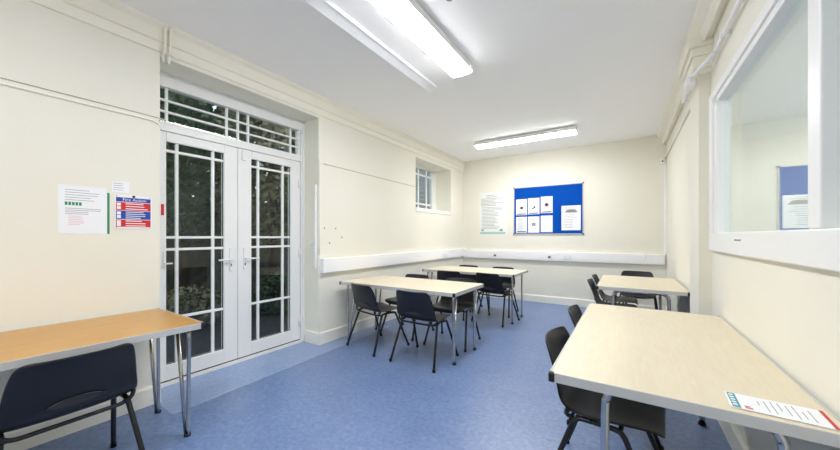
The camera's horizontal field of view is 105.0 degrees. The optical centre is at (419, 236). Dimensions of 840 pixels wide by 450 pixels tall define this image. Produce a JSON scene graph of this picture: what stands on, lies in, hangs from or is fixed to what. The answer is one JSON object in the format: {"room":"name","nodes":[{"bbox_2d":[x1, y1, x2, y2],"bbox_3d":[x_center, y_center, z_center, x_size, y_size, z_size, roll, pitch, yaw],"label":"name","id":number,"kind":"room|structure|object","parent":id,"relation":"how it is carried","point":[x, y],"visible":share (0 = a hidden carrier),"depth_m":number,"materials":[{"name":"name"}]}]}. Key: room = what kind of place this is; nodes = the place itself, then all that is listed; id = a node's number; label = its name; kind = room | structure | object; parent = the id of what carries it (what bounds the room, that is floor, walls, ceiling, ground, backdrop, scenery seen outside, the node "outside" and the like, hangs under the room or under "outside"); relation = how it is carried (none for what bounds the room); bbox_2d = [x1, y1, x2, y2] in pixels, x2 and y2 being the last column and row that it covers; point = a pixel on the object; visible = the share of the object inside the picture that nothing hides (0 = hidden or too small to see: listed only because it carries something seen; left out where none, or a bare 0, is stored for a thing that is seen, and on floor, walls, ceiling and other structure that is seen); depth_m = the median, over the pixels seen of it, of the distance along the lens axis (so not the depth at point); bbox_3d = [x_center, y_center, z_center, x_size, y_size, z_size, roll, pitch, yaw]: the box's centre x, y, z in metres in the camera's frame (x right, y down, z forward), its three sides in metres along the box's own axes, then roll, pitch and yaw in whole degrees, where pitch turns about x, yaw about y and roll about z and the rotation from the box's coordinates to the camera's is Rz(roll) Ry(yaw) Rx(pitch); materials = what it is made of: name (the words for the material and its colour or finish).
{"room":"classroom","nodes":[
{"label":"classroom","id":0,"kind":"room"},
{"bbox_2d":[0,0,462,401],"bbox_3d":[-1.790,-0.185,3.223,0.430,2.910,9.500,0,0,33],"label":"wall","id":1,"kind":"structure","parent":0,"point":[47,277],"depth_m":2.27,"materials":[{"name":"beige paint"}]},
{"bbox_2d":[0,82,160,127],"bbox_3d":[-2.786,-0.846,1.504,0.288,0.090,2.532,0,0,33],"label":"cable","id":2,"kind":"object","parent":1,"relation":"attached to","point":[1,83],"visible":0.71,"depth_m":2.10,"materials":[{"name":"white plastic"}]},
{"bbox_2d":[0,77,165,120],"bbox_3d":[-2.786,-0.892,1.517,0.291,0.050,2.553,0,0,33],"label":"cable","id":3,"kind":"object","parent":1,"relation":"attached to","point":[0,77],"visible":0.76,"depth_m":2.11,"materials":[{"name":"beige plastic"}]},
{"bbox_2d":[58,184,109,233],"bbox_3d":[-2.226,-0.175,2.140,0.001,0.315,0.242,0,0,33],"label":"notice","id":4,"kind":"object","parent":1,"relation":"attached to","point":[81,209],"visible":1,"depth_m":2.13,"materials":[{"name":"white paper"}]},
{"bbox_2d":[68,216,83,224],"bbox_3d":[-2.247,-0.105,2.106,0.001,0.058,0.072,0,0,33],"label":"print","id":5,"kind":"object","parent":4,"relation":"attached to","point":[72,220],"depth_m":2.10,"materials":[{"name":"pink"}]},
{"bbox_2d":[65,189,100,214],"bbox_3d":[-2.230,-0.226,2.134,0.001,0.158,0.167,0,0,33],"label":"print","id":6,"kind":"object","parent":4,"relation":"attached to","point":[77,201],"depth_m":2.13,"materials":[{"name":"grey paper"}]},
{"bbox_2d":[112,181,128,192],"bbox_3d":[-2.130,-0.352,2.291,0.001,0.075,0.095,0,0,33],"label":"notice","id":7,"kind":"object","parent":1,"relation":"attached to","point":[117,186],"visible":1,"depth_m":2.29,"materials":[{"name":"white paper"}]},
{"bbox_2d":[114,194,151,228],"bbox_3d":[-2.087,-0.177,2.349,0.008,0.241,0.212,0,0,33],"label":"fire sign","id":8,"kind":"object","parent":1,"relation":"attached to","point":[130,212],"visible":1,"depth_m":2.34,"materials":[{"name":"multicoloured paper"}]},
{"bbox_2d":[126,203,145,226],"bbox_3d":[-2.078,-0.156,2.364,0.001,0.164,0.126,0,0,33],"label":"print","id":9,"kind":"object","parent":8,"relation":"attached to","point":[135,212],"depth_m":2.36,"materials":[{"name":"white paper"}]},
{"bbox_2d":[161,24,173,64],"bbox_3d":[-1.959,-1.490,2.502,0.073,0.285,0.066,0,0,33],"label":"pipe","id":10,"kind":"object","parent":1,"relation":"attached to","point":[166,26],"visible":1,"depth_m":2.49,"materials":[{"name":"white"}]},
{"bbox_2d":[160,130,236,382],"bbox_3d":[-2.047,0.169,2.947,0.114,2.130,0.739,0,0,33],"label":"door","id":11,"kind":"structure","parent":1,"relation":"in","point":[228,351],"depth_m":3.08,"materials":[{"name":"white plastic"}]},
{"bbox_2d":[161,204,163,214],"bbox_3d":[-2.181,-0.228,2.727,0.006,0.095,0.020,0,0,33],"label":"tab","id":12,"kind":"object","parent":11,"relation":"attached to","point":[162,205],"visible":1,"depth_m":2.73,"materials":[{"name":"red plastic"}]},
{"bbox_2d":[163,252,172,267],"bbox_3d":[-2.145,0.200,2.741,0.052,0.140,0.056,0,0,33],"label":"door handle","id":13,"kind":"object","parent":11,"relation":"attached to","point":[164,253],"visible":1,"depth_m":2.73,"materials":[{"name":"white metal"}]},
{"bbox_2d":[4,296,440,449],"bbox_3d":[-1.704,1.200,3.156,0.248,0.140,9.481,0,0,33],"label":"baseboard","id":14,"kind":"structure","parent":1,"relation":"attached to","point":[143,397],"depth_m":2.20,"materials":[{"name":"white paint"}]},
{"bbox_2d":[160,339,299,383],"bbox_3d":[-1.872,1.240,3.277,0.054,0.011,1.486,0,0,33],"label":"seal","id":15,"kind":"object","parent":1,"relation":"attached to","point":[298,339],"visible":0.21,"depth_m":3.19,"materials":[{"name":"grey"}]},
{"bbox_2d":[160,83,300,155],"bbox_3d":[-1.866,-1.130,3.272,0.070,0.330,1.492,0,0,33],"label":"window","id":16,"kind":"structure","parent":1,"relation":"in","point":[167,88],"depth_m":3.19,"materials":[{"name":"white plastic"}]},
{"bbox_2d":[160,71,303,387],"bbox_3d":[-1.867,-0.060,3.260,0.100,2.660,1.590,0,0,33],"label":"door frame","id":17,"kind":"structure","parent":1,"relation":"attached to","point":[165,78],"depth_m":3.33,"materials":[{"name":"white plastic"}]},
{"bbox_2d":[28,0,464,171],"bbox_3d":[-1.586,-1.530,3.092,0.055,0.220,9.500,0,0,33],"label":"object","id":18,"kind":"structure","parent":1,"relation":"attached to","point":[115,17],"depth_m":2.83,"materials":[{"name":"white"}]},
{"bbox_2d":[237,148,299,357],"bbox_3d":[-1.647,0.169,3.573,0.114,2.130,0.739,0,0,33],"label":"door","id":19,"kind":"structure","parent":1,"relation":"in","point":[246,346],"depth_m":3.47,"materials":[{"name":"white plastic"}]},
{"bbox_2d":[314,184,316,267],"bbox_3d":[-1.228,-0.120,3.782,0.025,0.980,0.022,0,0,33],"label":"mini trunking","id":20,"kind":"object","parent":1,"relation":"attached to","point":[315,185],"visible":1,"depth_m":3.77,"materials":[{"name":"white plastic"}]},
{"bbox_2d":[319,160,323,254],"bbox_3d":[-1.164,-0.341,3.795,0.011,1.121,0.061,0,0,33],"label":"cable","id":21,"kind":"object","parent":1,"relation":"attached to","point":[319,160],"visible":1,"depth_m":3.77,"materials":[{"name":"white plastic"}]},
{"bbox_2d":[326,164,415,186],"bbox_3d":[-0.612,-0.858,4.659,0.008,0.023,1.990,0,0,33],"label":"cable","id":22,"kind":"object","parent":1,"relation":"attached to","point":[326,164],"visible":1,"depth_m":4.38,"materials":[{"name":"beige plastic"}]},
{"bbox_2d":[320,248,464,272],"bbox_3d":[-0.087,0.345,5.431,0.060,0.174,3.944,0,0,33],"label":"trunking","id":23,"kind":"object","parent":1,"relation":"attached to","point":[327,265],"visible":1,"depth_m":4.63,"materials":[{"name":"white plastic"}]},
{"bbox_2d":[416,166,450,214],"bbox_3d":[0.112,-0.895,6.167,0.422,0.930,1.310,0,0,33],"label":"window","id":24,"kind":"structure","parent":1,"relation":"in","point":[432,175],"depth_m":6.51,"materials":[{"name":"white plastic"}]},
{"bbox_2d":[416,168,429,208],"bbox_3d":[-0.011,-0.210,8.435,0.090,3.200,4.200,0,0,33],"label":"bars","id":25,"kind":"object","parent":24,"relation":"attached to","point":[421,179],"visible":0.02,"depth_m":8.60,"materials":[{"name":"grey"}]},
{"bbox_2d":[26,296,731,449],"bbox_3d":[-0.219,1.320,2.218,4.160,0.100,9.800,0,0,33],"label":"floor","id":26,"kind":"structure","parent":0,"point":[499,394],"depth_m":2.38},
{"bbox_2d":[0,343,144,449],"bbox_3d":[-1.756,0.901,1.593,0.554,0.739,0.538,0,0,31],"label":"chair","id":27,"kind":"object","parent":26,"relation":"on","point":[35,393],"visible":1,"depth_m":1.46,"materials":[{"name":"black plastic"}]},
{"bbox_2d":[0,308,204,436],"bbox_3d":[-2.098,0.907,1.610,0.751,0.726,1.536,0,0,33],"label":"folding table","id":28,"kind":"object","parent":26,"relation":"on","point":[19,348],"visible":1,"depth_m":1.87,"materials":[{"name":"orange laminate"}]},
{"bbox_2d":[160,325,389,414],"bbox_3d":[-1.311,1.269,3.560,0.615,0.001,2.615,0,0,33],"label":"floor strip","id":29,"kind":"object","parent":26,"relation":"on","point":[211,385],"visible":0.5,"depth_m":3.03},
{"bbox_2d":[346,283,409,356],"bbox_3d":[-0.501,0.901,3.755,0.538,0.739,0.554,0,0,45],"label":"chair","id":30,"kind":"object","parent":26,"relation":"on","point":[364,297],"visible":0.98,"depth_m":3.61,"materials":[{"name":"black paint"}]},
{"bbox_2d":[379,274,433,340],"bbox_3d":[-0.163,0.901,4.292,0.538,0.739,0.554,0,0,33],"label":"chair","id":31,"kind":"object","parent":26,"relation":"on","point":[392,300],"visible":0.27,"depth_m":4.28,"materials":[{"name":"black paint"}]},
{"bbox_2d":[339,275,483,364],"bbox_3d":[-0.119,0.907,3.813,1.556,0.726,0.771,0,0,33],"label":"folding table","id":32,"kind":"object","parent":26,"relation":"on","point":[454,289],"visible":0.94,"depth_m":3.62,"materials":[{"name":"beige laminate"}]},
{"bbox_2d":[389,290,458,372],"bbox_3d":[0.042,0.901,3.341,0.538,0.739,0.554,0,0,33],"label":"chair","id":33,"kind":"object","parent":26,"relation":"on","point":[414,306],"visible":1,"depth_m":3.17,"materials":[{"name":"black paint"}]},
{"bbox_2d":[434,270,464,320],"bbox_3d":[0.549,0.901,5.196,0.538,0.739,0.554,0,0,29],"label":"chair","id":34,"kind":"object","parent":26,"relation":"on","point":[441,275],"visible":0.24,"depth_m":4.97,"materials":[{"name":"black paint"}]},
{"bbox_2d":[423,277,480,351],"bbox_3d":[0.401,0.901,3.896,0.538,0.739,0.554,0,0,29],"label":"chair","id":35,"kind":"object","parent":26,"relation":"on","point":[465,301],"visible":0.68,"depth_m":3.95,"materials":[{"name":"black paint"}]},
{"bbox_2d":[459,265,482,311],"bbox_3d":[0.772,0.901,5.753,0.538,0.739,0.554,0,0,33],"label":"chair","id":36,"kind":"object","parent":26,"relation":"on","point":[469,276],"visible":0.16,"depth_m":5.91,"materials":[{"name":"black paint"}]},
{"bbox_2d":[422,266,527,323],"bbox_3d":[0.892,0.907,5.300,1.540,0.726,0.771,0,0,33],"label":"folding table","id":37,"kind":"object","parent":26,"relation":"on","point":[512,273],"visible":0.79,"depth_m":5.11,"materials":[{"name":"beige laminate"}]},
{"bbox_2d":[471,272,519,326],"bbox_3d":[1.132,0.901,4.859,0.538,0.739,0.554,0,0,43],"label":"chair","id":38,"kind":"object","parent":26,"relation":"on","point":[492,283],"visible":0.92,"depth_m":4.70,"materials":[{"name":"black paint"}]},
{"bbox_2d":[477,267,518,317],"bbox_3d":[1.320,0.901,5.403,0.538,0.739,0.554,0,0,33],"label":"chair","id":39,"kind":"object","parent":26,"relation":"on","point":[506,281],"visible":0.35,"depth_m":5.44,"materials":[{"name":"black paint"}]},
{"bbox_2d":[545,326,665,449],"bbox_3d":[0.939,0.901,1.640,0.554,0.739,0.538,0,0,38],"label":"chair","id":40,"kind":"object","parent":26,"relation":"on","point":[651,419],"visible":0.58,"depth_m":1.56,"materials":[{"name":"black paint"}]},
{"bbox_2d":[587,278,637,307],"bbox_3d":[2.301,0.901,3.834,0.554,0.739,0.538,0,0,33],"label":"chair","id":41,"kind":"object","parent":26,"relation":"on","point":[590,281],"visible":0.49,"depth_m":3.97,"materials":[{"name":"black paint"}]},
{"bbox_2d":[592,274,637,304],"bbox_3d":[2.606,0.901,4.292,0.554,0.739,0.538,0,0,33],"label":"chair","id":42,"kind":"object","parent":26,"relation":"on","point":[606,298],"visible":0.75,"depth_m":4.31,"materials":[{"name":"black paint"}]},
{"bbox_2d":[567,304,663,449],"bbox_3d":[1.343,0.901,2.263,0.554,0.739,0.538,0,0,33],"label":"chair","id":43,"kind":"object","parent":26,"relation":"on","point":[574,311],"visible":0.16,"depth_m":2.38,"materials":[{"name":"black paint"}]},
{"bbox_2d":[618,271,657,309],"bbox_3d":[3.194,0.901,4.732,0.538,0.739,0.554,0,0,33],"label":"chair","id":44,"kind":"object","parent":26,"relation":"on","point":[624,273],"visible":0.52,"depth_m":4.74,"materials":[{"name":"black paint"}]},
{"bbox_2d":[596,275,689,310],"bbox_3d":[2.614,0.907,3.854,0.806,0.726,1.246,0,0,33],"label":"folding table","id":45,"kind":"object","parent":26,"relation":"on","point":[664,287],"visible":0.73,"depth_m":3.56,"materials":[{"name":"beige laminate"}]},
{"bbox_2d":[548,303,839,449],"bbox_3d":[1.286,0.907,1.749,0.801,0.726,1.606,0,0,33],"label":"folding table","id":46,"kind":"object","parent":26,"relation":"on","point":[679,361],"visible":0.95,"depth_m":1.32,"materials":[{"name":"beige laminate"}]},
{"bbox_2d":[724,391,839,430],"bbox_3d":[1.121,0.542,1.014,0.225,0.002,0.125,0,0,36],"label":"leaflet","id":47,"kind":"object","parent":46,"relation":"on","point":[782,410],"visible":1,"depth_m":1.00,"materials":[{"name":"white paper"}]},
{"bbox_2d":[757,401,817,422],"bbox_3d":[1.138,0.542,1.005,0.114,0.001,0.090,0,0,36],"label":"print","id":48,"kind":"object","parent":47,"relation":"on","point":[808,415],"depth_m":1.00,"materials":[{"name":"grey paper"}]},
{"bbox_2d":[118,0,807,161],"bbox_3d":[1.132,-1.690,1.917,6.760,0.100,10.750,0,0,33],"label":"ceiling","id":49,"kind":"structure","parent":0,"point":[607,69],"depth_m":3.07,"materials":[{"name":"white paint"}]},
{"bbox_2d":[304,0,436,92],"bbox_3d":[-0.323,-1.611,2.795,0.097,0.057,1.760,0,0,33],"label":"batten","id":50,"kind":"object","parent":49,"relation":"attached to","point":[327,8],"visible":1,"depth_m":2.63,"materials":[{"name":"white plastic"}]},
{"bbox_2d":[369,0,472,77],"bbox_3d":[-0.010,-1.591,2.452,0.214,0.097,1.560,0,0,33],"label":"ceiling light","id":51,"kind":"object","parent":49,"relation":"attached to","point":[408,16],"visible":1,"depth_m":2.48,"materials":[{"name":"luminous acrylic diffuser"},{"name":"white painted metal"}]},
{"bbox_2d":[475,125,577,148],"bbox_3d":[1.674,-1.593,5.233,1.600,0.093,0.214,0,0,33],"label":"ceiling light","id":52,"kind":"object","parent":49,"relation":"attached to","point":[571,130],"visible":1,"depth_m":5.11,"materials":[{"name":"glowing translucent plastic diffuser"},{"name":"white painted metal"}]},
{"bbox_2d":[463,136,666,307],"bbox_3d":[2.381,-0.185,6.282,4.160,2.910,0.150,0,0,33],"label":"wall","id":53,"kind":"structure","parent":0,"point":[623,180],"depth_m":5.83,"materials":[{"name":"beige paint"}]},
{"bbox_2d":[480,191,506,234],"bbox_3d":[1.531,-0.480,6.735,0.600,0.900,0.001,0,0,33],"label":"poster","id":54,"kind":"object","parent":53,"relation":"attached to","point":[493,205],"visible":1,"depth_m":6.73,"materials":[{"name":"white paper"}]},
{"bbox_2d":[481,195,501,228],"bbox_3d":[1.518,-0.518,6.743,0.510,0.704,0.001,0,0,33],"label":"print","id":55,"kind":"object","parent":54,"relation":"on","point":[491,205],"depth_m":6.76,"materials":[{"name":"grey paper"}]},
{"bbox_2d":[513,182,583,234],"bbox_3d":[2.421,-0.510,6.154,1.277,0.952,0.022,0,0,33],"label":"noticeboard","id":56,"kind":"object","parent":53,"relation":"attached to","point":[568,194],"visible":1,"depth_m":6.07,"materials":[{"name":"blue fabric"}]},
{"bbox_2d":[516,199,526,214],"bbox_3d":[2.019,-0.583,6.408,0.215,0.315,0.001,0,0,33],"label":"notice","id":57,"kind":"object","parent":56,"relation":"attached to","point":[521,204],"visible":1,"depth_m":6.41,"materials":[{"name":"white paper"}]},
{"bbox_2d":[516,217,526,232],"bbox_3d":[2.019,-0.233,6.408,0.215,0.315,0.001,0,0,33],"label":"notice","id":58,"kind":"object","parent":56,"relation":"attached to","point":[521,222],"visible":1,"depth_m":6.41,"materials":[{"name":"white paper"}]},
{"bbox_2d":[528,198,538,213],"bbox_3d":[2.217,-0.593,6.282,0.215,0.315,0.001,0,0,33],"label":"notice","id":59,"kind":"object","parent":56,"relation":"attached to","point":[533,203],"visible":1,"depth_m":6.28,"materials":[{"name":"white paper"}]},
{"bbox_2d":[528,216,538,232],"bbox_3d":[2.217,-0.233,6.282,0.215,0.315,0.001,0,0,33],"label":"notice","id":60,"kind":"object","parent":56,"relation":"attached to","point":[533,222],"visible":1,"depth_m":6.28,"materials":[{"name":"white paper"}]},
{"bbox_2d":[541,196,552,212],"bbox_3d":[2.419,-0.608,6.152,0.215,0.315,0.002,0,0,33],"label":"notice","id":61,"kind":"object","parent":56,"relation":"attached to","point":[546,202],"visible":1,"depth_m":6.14,"materials":[{"name":"white paper"}]},
{"bbox_2d":[541,215,552,231],"bbox_3d":[2.420,-0.242,6.152,0.215,0.315,0.001,0,0,33],"label":"notice","id":62,"kind":"object","parent":56,"relation":"attached to","point":[546,221],"visible":1,"depth_m":6.14,"materials":[{"name":"white paper"}]},
{"bbox_2d":[561,205,580,229],"bbox_3d":[2.777,-0.343,5.923,0.325,0.455,0.001,0,0,33],"label":"notice","id":63,"kind":"object","parent":56,"relation":"attached to","point":[570,215],"visible":1,"depth_m":5.92,"materials":[{"name":"white paper"}]},
{"bbox_2d":[564,214,576,227],"bbox_3d":[2.769,-0.285,5.928,0.227,0.246,0.001,0,0,33],"label":"print","id":64,"kind":"object","parent":63,"relation":"attached to","point":[570,220],"depth_m":5.93,"materials":[{"name":"grey paper"}]},
{"bbox_2d":[464,250,664,264],"bbox_3d":[2.456,0.372,6.111,3.500,0.165,0.058,0,0,33],"label":"trunking","id":65,"kind":"object","parent":53,"relation":"attached to","point":[658,259],"visible":1,"depth_m":5.84,"materials":[{"name":"white plastic"}]},
{"bbox_2d":[563,254,571,258],"bbox_3d":[2.710,0.370,5.906,0.146,0.086,0.013,0,0,33],"label":"wall socket","id":66,"kind":"object","parent":65,"relation":"attached to","point":[565,256],"visible":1,"depth_m":5.91,"materials":[{"name":"white plastic"}]},
{"bbox_2d":[477,291,664,309],"bbox_3d":[2.454,1.202,6.136,3.542,0.135,0.018,0,0,33],"label":"baseboard","id":67,"kind":"structure","parent":53,"relation":"attached to","point":[526,297],"depth_m":6.06,"materials":[{"name":"white paint"}]},
{"bbox_2d":[660,157,664,163],"bbox_3d":[3.905,-1.220,5.186,0.060,0.110,0.054,0,0,33],"label":"sensor","id":68,"kind":"object","parent":53,"relation":"attached to","point":[662,159],"visible":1,"depth_m":5.17,"materials":[{"name":"white plastic"}]},
{"bbox_2d":[664,160,666,254],"bbox_3d":[3.943,-0.470,5.176,0.035,1.520,0.030,0,0,33],"label":"mini trunking","id":69,"kind":"object","parent":53,"relation":"attached to","point":[665,164],"visible":1,"depth_m":5.16,"materials":[{"name":"white plastic"}]},
{"bbox_2d":[667,0,839,449],"bbox_3d":[1.469,-0.185,1.138,0.152,2.910,9.500,0,0,33],"label":"wall","id":70,"kind":"structure","parent":0,"point":[790,313],"depth_m":1.56,"materials":[{"name":"beige paint"}]},
{"bbox_2d":[657,0,727,144],"bbox_3d":[1.352,-1.560,1.213,0.130,0.160,9.500,0,0,33],"label":"crown molding","id":71,"kind":"structure","parent":70,"relation":"attached to","point":[707,14],"depth_m":2.54,"materials":[{"name":"white paint"}]},
{"bbox_2d":[679,36,712,94],"bbox_3d":[2.282,-1.390,2.680,0.145,0.260,0.545,0,0,33],"label":"capital","id":72,"kind":"object","parent":70,"relation":"attached to","point":[697,50],"visible":0.59,"depth_m":2.48,"materials":[{"name":"white paint"}]},
{"bbox_2d":[690,36,710,314],"bbox_3d":[2.312,-0.185,2.661,0.073,2.910,0.405,0,0,33],"label":"pilaster","id":73,"kind":"object","parent":70,"relation":"attached to","point":[700,254],"visible":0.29,"depth_m":2.50,"materials":[{"name":"beige paint"}]},
{"bbox_2d":[666,0,743,156],"bbox_3d":[1.875,-1.239,2.053,0.155,0.108,7.480,0,0,33],"label":"conduit","id":74,"kind":"object","parent":70,"relation":"attached to","point":[689,83],"visible":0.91,"depth_m":2.26,"materials":[{"name":"white plastic"}]},
{"bbox_2d":[665,307,748,449],"bbox_3d":[1.363,1.200,1.194,0.091,0.140,9.481,0,0,33],"label":"baseboard","id":75,"kind":"structure","parent":70,"relation":"attached to","point":[735,440],"depth_m":1.91,"materials":[{"name":"white"}]},
{"bbox_2d":[709,0,839,271],"bbox_3d":[1.402,-0.468,1.151,0.079,1.145,2.950,0,0,33],"label":"window","id":76,"kind":"structure","parent":70,"relation":"in","point":[731,100],"depth_m":1.33,"materials":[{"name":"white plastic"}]},
{"bbox_2d":[747,132,808,231],"bbox_3d":[3.301,-0.185,1.449,2.600,2.910,9.200,0,0,33],"label":"wall","id":77,"kind":"structure","parent":0,"point":[777,191],"depth_m":5.21,"materials":[{"name":"beige paint"}]},
{"label":"outside","id":78,"kind":"structure","parent":0,"visible":0},
{"bbox_2d":[166,283,287,363],"bbox_3d":[-5.199,1.455,8.075,10.539,0.130,20.000,0,0,33],"label":"ground","id":79,"kind":"structure","parent":78,"point":[269,324],"depth_m":4.71,"materials":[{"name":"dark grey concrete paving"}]},
{"bbox_2d":[160,88,220,234],"bbox_3d":[-4.673,-0.931,4.903,2.889,4.651,3.037,0,0,33],"label":"tree","id":80,"kind":"object","parent":79,"relation":"on","point":[189,174],"visible":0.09,"depth_m":5.03,"materials":[{"name":"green plant"}]},
{"bbox_2d":[166,284,220,330],"bbox_3d":[-3.534,1.094,4.874,0.997,0.738,1.009,0,0,33],"label":"shrub","id":81,"kind":"object","parent":79,"relation":"on","point":[203,292],"visible":0.44,"depth_m":4.85,"materials":[{"name":"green plant"}]},
{"bbox_2d":[166,100,251,301],"bbox_3d":[-5.096,-1.221,6.963,1.346,5.231,3.097,0,0,33],"label":"tree","id":82,"kind":"object","parent":79,"relation":"on","point":[186,228],"visible":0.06,"depth_m":6.96,"materials":[{"name":"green plant"}]},
{"bbox_2d":[166,214,287,297],"bbox_3d":[-5.257,0.280,8.112,0.200,2.220,18.000,0,0,33],"label":"wall","id":83,"kind":"structure","parent":79,"relation":"on","point":[200,260],"depth_m":7.95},
{"bbox_2d":[205,107,294,295],"bbox_3d":[-3.470,-1.024,7.544,3.098,4.838,2.674,0,0,33],"label":"tree","id":84,"kind":"object","parent":79,"relation":"on","point":[270,225],"visible":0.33,"depth_m":6.80,"materials":[{"name":"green plant"}]},
{"bbox_2d":[251,271,287,313],"bbox_3d":[-2.606,1.038,5.938,0.915,0.818,1.032,0,0,33],"label":"shrub","id":85,"kind":"object","parent":79,"relation":"on","point":[264,283],"visible":0.56,"depth_m":5.72,"materials":[{"name":"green plant"}]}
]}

